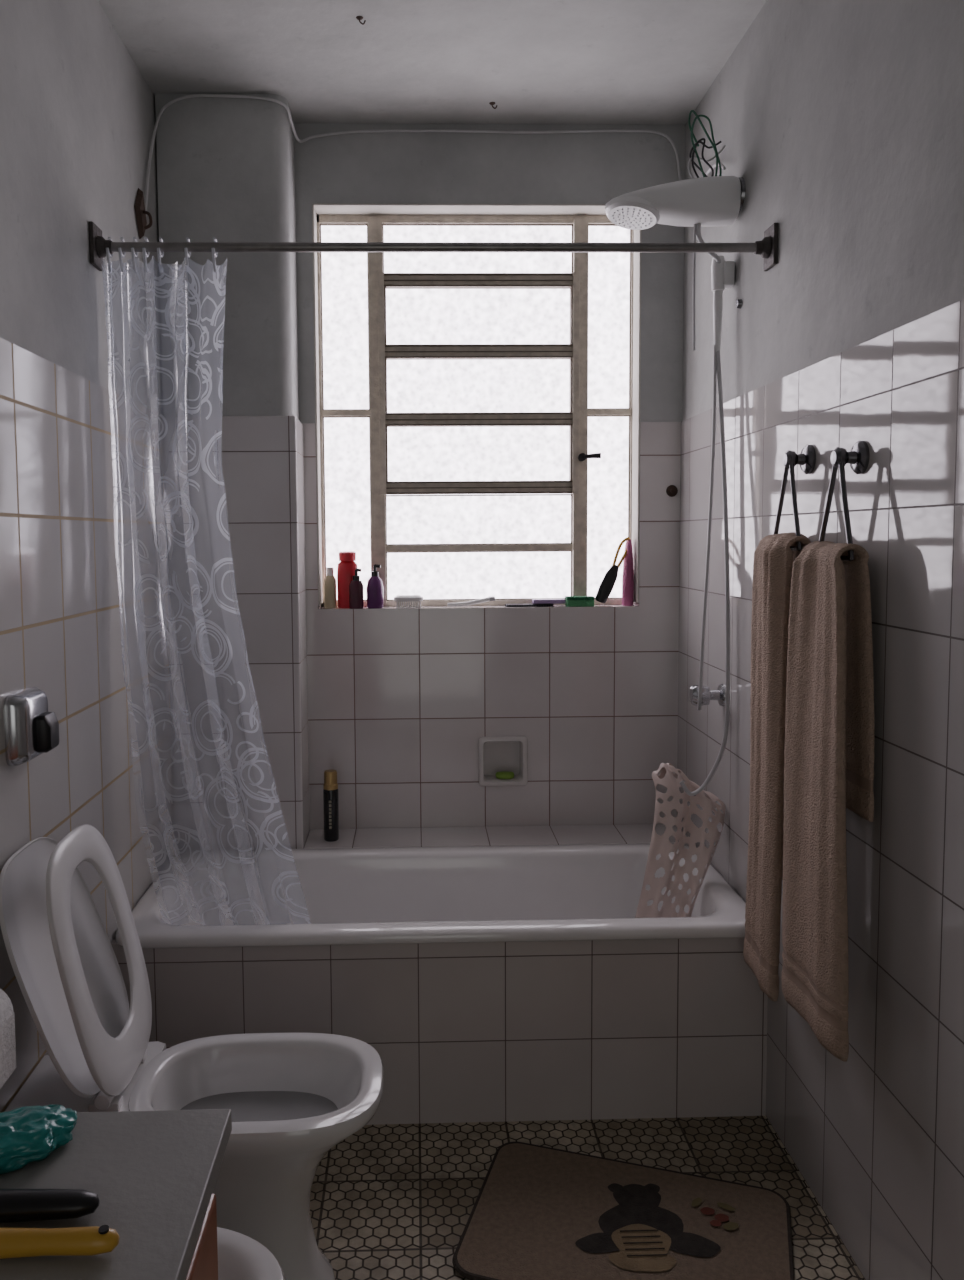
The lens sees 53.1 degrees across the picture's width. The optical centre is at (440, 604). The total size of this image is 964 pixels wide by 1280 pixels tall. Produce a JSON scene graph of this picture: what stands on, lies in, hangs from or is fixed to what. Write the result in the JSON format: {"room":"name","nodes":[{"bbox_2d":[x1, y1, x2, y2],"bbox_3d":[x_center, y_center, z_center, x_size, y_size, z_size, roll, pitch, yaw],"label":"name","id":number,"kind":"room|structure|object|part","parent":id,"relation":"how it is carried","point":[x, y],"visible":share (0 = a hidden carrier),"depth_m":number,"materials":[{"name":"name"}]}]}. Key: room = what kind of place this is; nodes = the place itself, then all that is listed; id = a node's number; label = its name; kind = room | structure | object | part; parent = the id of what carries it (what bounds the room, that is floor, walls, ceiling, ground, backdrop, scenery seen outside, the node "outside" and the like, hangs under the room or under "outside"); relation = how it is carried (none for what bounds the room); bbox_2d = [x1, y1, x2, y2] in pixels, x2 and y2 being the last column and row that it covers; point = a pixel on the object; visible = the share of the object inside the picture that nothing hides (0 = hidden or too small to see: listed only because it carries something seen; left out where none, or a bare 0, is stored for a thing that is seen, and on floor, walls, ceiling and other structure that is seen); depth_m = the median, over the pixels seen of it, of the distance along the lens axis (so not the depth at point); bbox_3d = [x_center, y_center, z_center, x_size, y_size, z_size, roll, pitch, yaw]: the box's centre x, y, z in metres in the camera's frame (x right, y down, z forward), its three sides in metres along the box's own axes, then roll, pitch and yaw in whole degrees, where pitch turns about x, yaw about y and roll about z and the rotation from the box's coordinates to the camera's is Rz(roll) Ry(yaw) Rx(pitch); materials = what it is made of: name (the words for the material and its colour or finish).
{"room":"bathroom","nodes":[
{"label":"bathroom","id":0,"kind":"room"},
{"bbox_2d":[0,0,174,1112],"bbox_3d":[-0.779,-0.002,1.097,0.100,2.575,4.030,-1,4,-1],"label":"wall","id":1,"kind":"structure","parent":0,"point":[78,602],"depth_m":2.02,"materials":[{"name":"tile"}]},
{"bbox_2d":[0,989,15,1088],"bbox_3d":[-0.682,0.630,1.389,0.098,0.132,0.144,-1,4,-1],"label":"toilet paper roll","id":2,"kind":"object","parent":1,"relation":"attached to","point":[7,1017],"visible":1,"depth_m":1.41,"materials":[{"name":"white paper"}]},
{"bbox_2d":[4,687,58,765],"bbox_3d":[-0.715,0.214,1.700,0.056,0.124,0.124,-1,4,-1],"label":"valve","id":3,"kind":"object","parent":1,"relation":"attached to","point":[30,730],"visible":1,"depth_m":1.66,"materials":[{"name":"silver metal"}]},
{"bbox_2d":[134,188,152,238],"bbox_3d":[-0.760,-1.009,2.486,0.037,0.130,0.080,-1,4,-1],"label":"wall hook","id":4,"kind":"object","parent":1,"relation":"attached to","point":[139,206],"visible":1,"depth_m":2.48,"materials":[{"name":"brown metal"}]},
{"bbox_2d":[155,93,298,419],"bbox_3d":[-0.603,-0.972,2.764,0.357,0.875,0.180,-1,4,-1],"label":"wall column","id":5,"kind":"structure","parent":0,"point":[226,166],"depth_m":2.67,"materials":[{"name":"paint"}]},
{"bbox_2d":[163,416,309,855],"bbox_3d":[-0.587,0.313,2.849,0.370,1.700,0.190,-1,4,-1],"label":"wall pillar","id":6,"kind":"structure","parent":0,"point":[259,460],"depth_m":2.74,"materials":[{"name":"tile"}]},
{"bbox_2d":[98,0,766,124],"bbox_3d":[0.016,-1.335,1.050,1.710,0.080,4.080,-1,4,-1],"label":"ceiling","id":7,"kind":"structure","parent":0,"point":[570,62],"depth_m":2.43,"materials":[{"name":"paint"}]},
{"bbox_2d":[356,16,365,24],"bbox_3d":[-0.188,-1.370,2.263,0.020,0.016,0.020,3,6,43],"label":"ceiling hook","id":8,"kind":"object","parent":7,"relation":"attached to","point":[359,18],"visible":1,"depth_m":2.26,"materials":[{"name":"grey metal"}]},
{"bbox_2d":[111,938,767,1124],"bbox_3d":[0.005,0.983,2.232,1.510,0.441,0.025,-1,4,-1],"label":"wall","id":9,"kind":"structure","parent":0,"point":[647,1028],"depth_m":2.22,"materials":[{"name":"tile"}]},
{"bbox_2d":[294,123,684,828],"bbox_3d":[-0.025,-0.142,3.033,1.610,2.575,0.210,-1,4,-1],"label":"wall","id":10,"kind":"structure","parent":0,"point":[401,701],"depth_m":2.95,"materials":[{"name":"tile"}]},
{"bbox_2d":[324,567,336,607],"bbox_3d":[-0.340,-0.052,2.981,0.038,0.126,0.038,-1,4,-1],"label":"lotion bottle","id":11,"kind":"object","parent":10,"relation":"on","point":[330,594],"visible":1,"depth_m":2.97,"materials":[{"name":"beige plastic"}]},
{"bbox_2d":[337,551,357,607],"bbox_3d":[-0.287,-0.076,2.980,0.060,0.174,0.054,2,5,35],"label":"shampoo bottle","id":12,"kind":"object","parent":10,"relation":"on","point":[347,565],"visible":0.86,"depth_m":2.96,"materials":[{"name":"red plastic"}]},
{"bbox_2d":[349,568,363,608],"bbox_3d":[-0.258,-0.049,2.953,0.044,0.123,0.044,-1,4,-1],"label":"pump bottle","id":13,"kind":"object","parent":10,"relation":"on","point":[356,595],"visible":1,"depth_m":2.94,"materials":[{"name":"plastic"}]},
{"bbox_2d":[366,564,383,608],"bbox_3d":[-0.201,-0.056,2.964,0.054,0.135,0.054,-1,4,-1],"label":"pump bottle","id":14,"kind":"object","parent":10,"relation":"on","point":[374,589],"visible":1,"depth_m":2.95,"materials":[{"name":"purple plastic"}]},
{"bbox_2d":[394,595,422,607],"bbox_3d":[-0.098,-0.009,2.970,0.090,0.038,0.034,-1,4,-1],"label":"brush","id":15,"kind":"object","parent":10,"relation":"on","point":[415,600],"visible":1,"depth_m":2.96,"materials":[{"name":"white plastic"}]},
{"bbox_3d":[-0.098,-0.018,2.969,0.090,0.018,0.034,-1,4,-1],"label":"handle","id":16,"kind":"part","parent":15,"relation":"part of","materials":[{"name":"white plastic"}]},
{"bbox_2d":[145,94,725,215],"bbox_3d":[-0.027,-1.214,2.630,1.505,0.372,0.458,-1,4,-1],"label":"cable","id":17,"kind":"object","parent":10,"relation":"attached to","point":[165,106],"visible":0.94,"depth_m":2.83,"materials":[{"name":"white plastic"}]},
{"bbox_2d":[447,596,494,606],"bbox_3d":[0.095,-0.008,2.975,0.147,0.030,0.040,-1,4,-1],"label":"razor","id":18,"kind":"object","parent":10,"relation":"on","point":[490,598],"visible":1,"depth_m":2.97,"materials":[{"name":"white plastic"}]},
{"bbox_2d":[317,214,633,606],"bbox_3d":[0.113,-0.595,2.975,0.982,1.204,0.089,-1,4,-1],"label":"window","id":19,"kind":"structure","parent":10,"relation":"in","point":[476,407],"depth_m":3.00,"materials":[{"name":"glass"}]},
{"bbox_3d":[0.120,-0.678,2.977,0.617,0.674,0.035,-1,4,-1],"label":"sash","id":20,"kind":"part","parent":19,"relation":"part of","materials":[{"name":"glass"}]},
{"bbox_2d":[312,203,641,604],"bbox_3d":[0.114,-0.599,2.943,0.982,1.192,0.084,-1,4,-1],"label":"window frame","id":21,"kind":"structure","parent":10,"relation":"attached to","point":[317,208],"depth_m":2.91,"materials":[{"name":"paint"}]},
{"bbox_2d":[479,736,527,785],"bbox_3d":[0.194,0.482,3.001,0.151,0.154,0.072,-1,4,-1],"label":"soap dish","id":22,"kind":"object","parent":10,"relation":"attached to","point":[496,753],"visible":1,"depth_m":3.03,"materials":[{"name":"ceramic"}]},
{"bbox_2d":[495,771,513,778],"bbox_3d":[0.201,0.532,3.001,0.060,0.021,0.036,-1,4,-1],"label":"soap bar","id":23,"kind":"object","parent":22,"relation":"in","point":[502,774],"visible":1,"depth_m":2.99,"materials":[{"name":"green"}]},
{"bbox_2d":[505,604,553,606],"bbox_3d":[0.277,0.003,2.982,0.150,0.008,0.037,-1,4,-1],"label":"comb","id":24,"kind":"object","parent":10,"relation":"on","point":[506,605],"visible":1,"depth_m":2.97,"materials":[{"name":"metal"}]},
{"bbox_2d":[532,599,564,603],"bbox_3d":[0.337,-0.010,2.992,0.100,0.013,0.040,-1,4,-1],"label":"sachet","id":25,"kind":"object","parent":24,"relation":"on","point":[534,601],"visible":1,"depth_m":2.97,"materials":[{"name":"purple plastic"}]},
{"bbox_2d":[565,596,594,606],"bbox_3d":[0.432,-0.009,2.984,0.086,0.030,0.046,-1,4,-1],"label":"sponge","id":26,"kind":"object","parent":10,"relation":"on","point":[571,601],"visible":1,"depth_m":2.96,"materials":[{"name":"plastic"}]},
{"bbox_2d":[595,537,629,602],"bbox_3d":[0.533,-0.105,2.980,0.110,0.205,0.016,-1,4,-1],"label":"bath brush","id":27,"kind":"object","parent":10,"relation":"on","point":[607,584],"visible":1,"depth_m":2.98,"materials":[{"name":"black plastic"}]},
{"bbox_3d":[0.559,-0.159,2.977,0.058,0.098,0.009,-1,4,-1],"label":"handle","id":28,"kind":"part","parent":27,"relation":"part of","materials":[{"name":"fabric"}]},
{"bbox_2d":[622,540,633,605],"bbox_3d":[0.583,-0.099,2.992,0.037,0.205,0.050,-1,4,-1],"label":"bottle","id":29,"kind":"object","parent":10,"relation":"on","point":[628,572],"visible":0.97,"depth_m":2.98,"materials":[{"name":"pink plastic"}]},
{"bbox_2d":[666,485,677,496],"bbox_3d":[0.706,-0.344,2.921,0.036,0.036,0.024,-1,4,-1],"label":"plug","id":30,"kind":"object","parent":10,"relation":"attached to","point":[671,490],"visible":1,"depth_m":2.92,"materials":[{"name":"black plastic"}]},
{"bbox_2d":[310,1116,864,1279],"bbox_3d":[0.035,1.315,1.211,1.710,0.080,4.030,-1,4,-1],"label":"floor","id":31,"kind":"structure","parent":0,"point":[388,1201],"depth_m":2.05,"materials":[{"name":"tile"}]},
{"bbox_2d":[0,1109,231,1279],"bbox_3d":[-0.449,0.920,0.609,0.514,0.800,0.714,-1,4,-1],"label":"vanity","id":32,"kind":"object","parent":31,"relation":"on","point":[153,1175],"visible":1,"depth_m":0.84,"materials":[{"name":"grey stone"}]},
{"bbox_2d":[0,1104,77,1173],"bbox_3d":[-0.399,0.483,0.873,0.132,0.032,0.082,-2,4,-24],"label":"plastic bag","id":33,"kind":"object","parent":32,"relation":"on","point":[28,1134],"visible":1,"depth_m":0.87,"materials":[{"name":"teal plastic"}]},
{"bbox_2d":[0,1189,99,1222],"bbox_3d":[-0.379,0.495,0.791,0.195,0.022,0.032,-1,4,-1],"label":"brush","id":34,"kind":"object","parent":32,"relation":"on","point":[16,1205],"visible":1,"depth_m":0.78,"materials":[{"name":"black plastic"}]},
{"bbox_2d":[0,1225,119,1258],"bbox_3d":[-0.353,0.497,0.749,0.204,0.020,0.022,-1,4,-1],"label":"utility knife","id":35,"kind":"object","parent":32,"relation":"on","point":[92,1240],"visible":1,"depth_m":0.74,"materials":[{"name":"yellow plastic"}]},
{"bbox_3d":[-0.210,0.874,0.782,0.013,0.625,0.290,-1,4,-1],"label":"door","id":36,"kind":"part","parent":32,"relation":"part of","materials":[{"name":"red wood"}]},
{"bbox_2d":[0,825,383,1279],"bbox_3d":[-0.418,0.819,1.706,0.634,0.848,0.340,-1,4,-1],"label":"toilet","id":37,"kind":"object","parent":31,"relation":"on","point":[291,1098],"visible":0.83,"depth_m":1.68,"materials":[{"name":"white ceramic"}]},
{"bbox_3d":[-0.650,0.623,1.686,0.151,0.406,0.340,-1,4,-1],"label":"lid","id":38,"kind":"part","parent":37,"relation":"part of","materials":[{"name":"plastic"}]},
{"bbox_3d":[-0.591,0.611,1.687,0.109,0.429,0.336,-1,4,-1],"label":"seat","id":39,"kind":"part","parent":37,"relation":"part of","materials":[{"name":"plastic"}]},
{"bbox_2d":[217,1227,285,1279],"bbox_3d":[-0.442,1.058,1.230,0.493,0.438,0.324,-1,4,-1],"label":"bidet","id":40,"kind":"object","parent":31,"relation":"on","point":[240,1256],"visible":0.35,"depth_m":1.31,"materials":[{"name":"white ceramic"}]},
{"bbox_2d":[115,843,745,948],"bbox_3d":[-0.002,0.909,2.503,1.504,0.381,0.613,-1,4,-1],"label":"bathtub","id":41,"kind":"object","parent":31,"relation":"on","point":[582,892],"visible":0.41,"depth_m":2.71,"materials":[{"name":"white ceramic"}]},
{"bbox_2d":[635,763,725,917],"bbox_3d":[0.579,0.650,2.488,0.324,0.449,0.157,-3,5,-38],"label":"bath mat","id":42,"kind":"object","parent":41,"relation":"in","point":[662,845],"visible":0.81,"depth_m":2.48,"materials":[{"name":"plastic"}]},
{"bbox_2d":[304,824,688,848],"bbox_3d":[0.172,0.925,2.914,1.140,0.460,0.185,-1,4,-1],"label":"ledge","id":43,"kind":"object","parent":31,"relation":"on","point":[623,833],"visible":0.2,"depth_m":2.89,"materials":[{"name":"tile"}]},
{"bbox_2d":[323,769,338,841],"bbox_3d":[-0.325,0.597,2.860,0.045,0.209,0.046,-1,4,-1],"label":"bottle","id":44,"kind":"object","parent":43,"relation":"on","point":[330,786],"visible":1,"depth_m":2.84,"materials":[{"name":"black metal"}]},
{"bbox_2d":[452,1142,794,1279],"bbox_3d":[0.364,1.218,1.875,0.610,0.015,0.413,1,4,18],"label":"bath rug","id":45,"kind":"object","parent":31,"relation":"on","point":[538,1212],"visible":1,"depth_m":1.88,"materials":[{"name":"beige fabric"}]},
{"bbox_2d":[677,0,963,1279],"bbox_3d":[0.830,-0.016,1.139,0.100,2.575,4.030,-1,4,-1],"label":"wall","id":46,"kind":"structure","parent":0,"point":[841,122],"depth_m":1.74,"materials":[{"name":"tile"}]},
{"bbox_2d":[89,221,777,270],"bbox_3d":[-0.008,-0.800,2.158,1.522,0.090,0.065,-1,4,-1],"label":"curtain rod","id":47,"kind":"object","parent":46,"relation":"attached to","point":[767,248],"visible":0.99,"depth_m":2.15,"materials":[{"name":"metal"}]},
{"bbox_2d":[106,237,310,924],"bbox_3d":[-0.531,-0.015,2.224,0.441,1.614,0.096,-1,4,-1],"label":"shower curtain","id":48,"kind":"object","parent":47,"relation":"hanging from","point":[202,453],"visible":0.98,"depth_m":2.21,"materials":[{"name":"plastic"}]},
{"bbox_2d":[605,110,744,795],"bbox_3d":[0.582,-0.369,2.434,0.334,1.734,0.133,-1,4,-1],"label":"shower","id":49,"kind":"object","parent":46,"relation":"attached to","point":[713,201],"visible":0.97,"depth_m":2.40,"materials":[{"name":"white plastic"}]},
{"bbox_2d":[688,684,724,705],"bbox_3d":[0.702,0.240,2.542,0.088,0.060,0.060,-1,4,-1],"label":"shower valve","id":50,"kind":"object","parent":46,"relation":"attached to","point":[707,694],"visible":0.97,"depth_m":2.53,"materials":[{"name":"silver metal"}]},
{"bbox_3d":[0.684,0.240,2.542,0.053,0.053,0.059,-1,4,-1],"label":"knob","id":51,"kind":"part","parent":50,"relation":"part of","materials":[{"name":"silver metal"}]},
{"bbox_3d":[0.726,0.240,2.543,0.040,0.060,0.060,-1,4,-1],"label":"stem","id":52,"kind":"part","parent":50,"relation":"part of","materials":[{"name":"silver metal"}]},
{"bbox_2d":[735,299,741,308],"bbox_3d":[0.741,-0.747,2.394,0.012,0.024,0.024,-1,4,-1],"label":"cap","id":53,"kind":"object","parent":46,"relation":"attached to","point":[738,304],"visible":1,"depth_m":2.39,"materials":[{"name":"silver metal"}]},
{"bbox_2d":[773,445,815,550],"bbox_3d":[0.730,-0.218,1.975,0.053,0.216,0.148,-1,4,-1],"label":"towel ring","id":54,"kind":"object","parent":46,"relation":"attached to","point":[806,459],"visible":0.87,"depth_m":1.95,"materials":[{"name":"black metal"}]},
{"bbox_2d":[743,532,811,1000],"bbox_3d":[0.704,0.326,2.014,0.092,0.950,0.199,-1,4,-1],"label":"towel","id":55,"kind":"object","parent":54,"relation":"hanging from","point":[774,558],"visible":0.75,"depth_m":1.96,"materials":[{"name":"beige fabric"}]},
{"bbox_2d":[819,441,869,560],"bbox_3d":[0.737,-0.188,1.746,0.053,0.216,0.148,-1,4,-1],"label":"towel ring","id":56,"kind":"object","parent":46,"relation":"attached to","point":[858,457],"visible":0.83,"depth_m":1.73,"materials":[{"name":"black metal"}]},
{"bbox_2d":[781,541,873,1061],"bbox_3d":[0.709,0.331,1.748,0.094,0.890,0.257,-1,4,-1],"label":"towel","id":57,"kind":"object","parent":56,"relation":"hanging from","point":[829,750],"visible":1,"depth_m":1.71,"materials":[{"name":"beige fabric"}]}
]}

